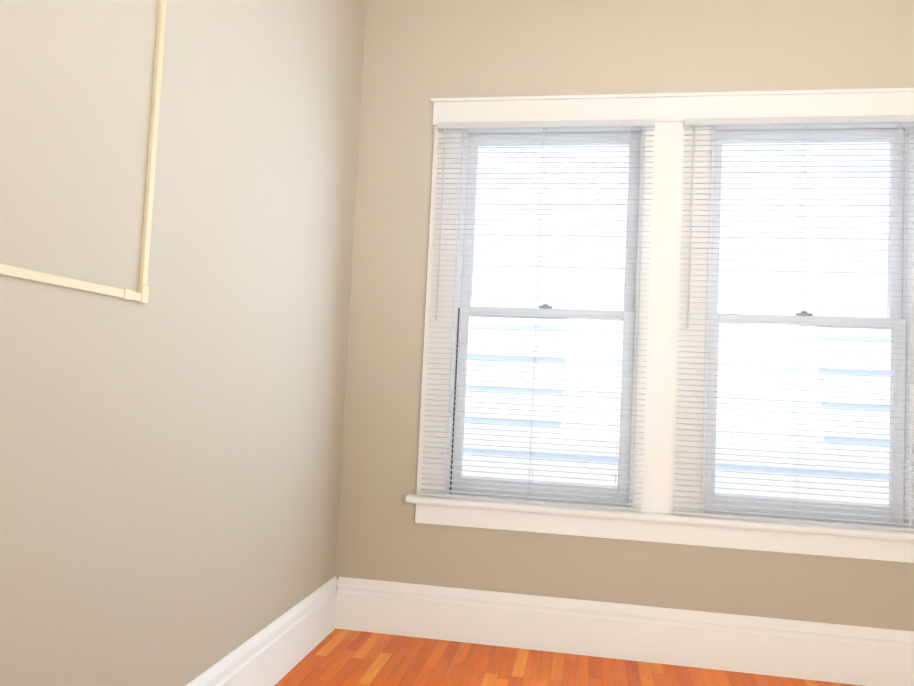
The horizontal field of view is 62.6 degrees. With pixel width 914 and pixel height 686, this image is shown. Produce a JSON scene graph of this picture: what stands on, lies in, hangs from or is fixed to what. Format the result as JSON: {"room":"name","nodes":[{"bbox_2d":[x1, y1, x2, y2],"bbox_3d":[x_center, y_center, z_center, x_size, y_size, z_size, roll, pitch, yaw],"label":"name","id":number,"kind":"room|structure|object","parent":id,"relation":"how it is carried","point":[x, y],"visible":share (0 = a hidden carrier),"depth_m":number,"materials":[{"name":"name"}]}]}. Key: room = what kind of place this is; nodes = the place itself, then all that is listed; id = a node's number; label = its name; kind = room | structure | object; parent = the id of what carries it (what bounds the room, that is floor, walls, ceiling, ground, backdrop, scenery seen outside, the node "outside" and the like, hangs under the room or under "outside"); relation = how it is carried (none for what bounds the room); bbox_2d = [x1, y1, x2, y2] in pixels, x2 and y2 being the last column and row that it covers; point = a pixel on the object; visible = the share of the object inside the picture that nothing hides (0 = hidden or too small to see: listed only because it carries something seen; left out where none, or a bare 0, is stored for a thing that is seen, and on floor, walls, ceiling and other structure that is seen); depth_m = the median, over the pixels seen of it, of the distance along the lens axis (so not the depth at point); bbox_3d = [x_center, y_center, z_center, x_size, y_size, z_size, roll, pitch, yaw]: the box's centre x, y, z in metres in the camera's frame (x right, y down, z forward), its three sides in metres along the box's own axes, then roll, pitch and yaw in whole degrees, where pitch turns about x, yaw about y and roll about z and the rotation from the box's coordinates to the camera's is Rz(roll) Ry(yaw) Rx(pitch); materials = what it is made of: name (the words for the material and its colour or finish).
{"room":"empty room","nodes":[
{"label":"empty room","id":0,"kind":"room"},
{"bbox_2d":[0,0,365,685],"bbox_3d":[-0.840,-0.277,1.403,0.140,2.680,3.640,2,-3,10],"label":"wall","id":1,"kind":"structure","parent":0,"point":[170,460],"depth_m":1.84,"materials":[{"name":"paint"}]},
{"bbox_2d":[0,0,166,303],"bbox_3d":[-0.727,-0.856,1.479,0.014,1.504,0.568,2,-3,10],"label":"cord","id":2,"kind":"object","parent":1,"relation":"attached to","point":[140,295],"visible":0.98,"depth_m":1.71,"materials":[{"name":"beige plastic"}]},
{"bbox_2d":[186,576,341,685],"bbox_3d":[-0.692,1.005,2.038,0.020,0.205,2.144,2,-3,10],"label":"baseboard","id":3,"kind":"structure","parent":1,"relation":"attached to","point":[277,650],"depth_m":2.54,"materials":[{"name":"white wood"}]},
{"bbox_2d":[274,628,861,685],"bbox_3d":[-1.960,1.073,1.559,9.300,0.100,3.840,2,-3,10],"label":"floor","id":4,"kind":"structure","parent":0,"point":[339,657],"depth_m":2.74,"materials":[{"name":"laminate"}]},
{"bbox_2d":[335,0,913,630],"bbox_3d":[1.181,-0.099,2.957,3.580,2.680,0.140,2,-3,10],"label":"wall","id":5,"kind":"structure","parent":0,"point":[417,54],"depth_m":3.06,"materials":[{"name":"paint"}]},
{"bbox_2d":[338,577,913,685],"bbox_3d":[1.095,1.130,2.815,3.270,0.205,0.020,2,-3,10],"label":"baseboard","id":6,"kind":"structure","parent":5,"relation":"attached to","point":[827,652],"depth_m":2.88,"materials":[{"name":"white wood"}]},
{"bbox_2d":[406,494,913,541],"bbox_3d":[0.807,0.672,2.898,2.046,0.030,0.102,2,-3,10],"label":"sill","id":7,"kind":"structure","parent":5,"relation":"attached to","point":[695,520],"depth_m":2.85,"materials":[{"name":"white wood"}]},
{"bbox_2d":[415,88,913,562],"bbox_3d":[0.857,-0.103,3.012,2.016,1.762,0.205,2,-3,10],"label":"window","id":8,"kind":"structure","parent":5,"relation":"in","point":[860,322],"depth_m":2.93,"materials":[{"name":"white wood"}]},
{"bbox_2d":[420,119,654,511],"bbox_3d":[0.315,-0.133,2.989,0.873,1.527,0.041,2,-3,10],"label":"window blind","id":9,"kind":"object","parent":8,"relation":"attached to","point":[546,125],"visible":0.85,"depth_m":2.99,"materials":[{"name":"white plastic"}]},
{"bbox_2d":[450,132,639,506],"bbox_3d":[0.365,-0.121,3.113,0.721,1.532,0.081,2,-3,10],"label":"window","id":10,"kind":"structure","parent":8,"relation":"attached to","point":[465,306],"depth_m":3.10,"materials":[{"name":"white wood"}]},
{"bbox_2d":[672,115,913,531],"bbox_3d":[1.284,-0.097,2.816,0.876,1.527,0.041,2,-3,10],"label":"window blind","id":11,"kind":"object","parent":8,"relation":"attached to","point":[807,121],"visible":0.96,"depth_m":2.82,"materials":[{"name":"white plastic"}]},
{"label":"outside","id":12,"kind":"structure","parent":0,"visible":0},
{"bbox_3d":[1.572,1.947,3.575,16.000,0.100,1.460,2,-3,10],"label":"ground","id":13,"kind":"structure","parent":12,"visible":0},
{"bbox_2d":[462,142,890,503],"bbox_3d":[1.829,-1.390,4.318,16.000,6.660,0.316,2,-3,10],"label":"window glass","id":14,"kind":"object","parent":13,"relation":"on","point":[734,286],"depth_m":4.16,"materials":[{"name":"white"}]}
]}

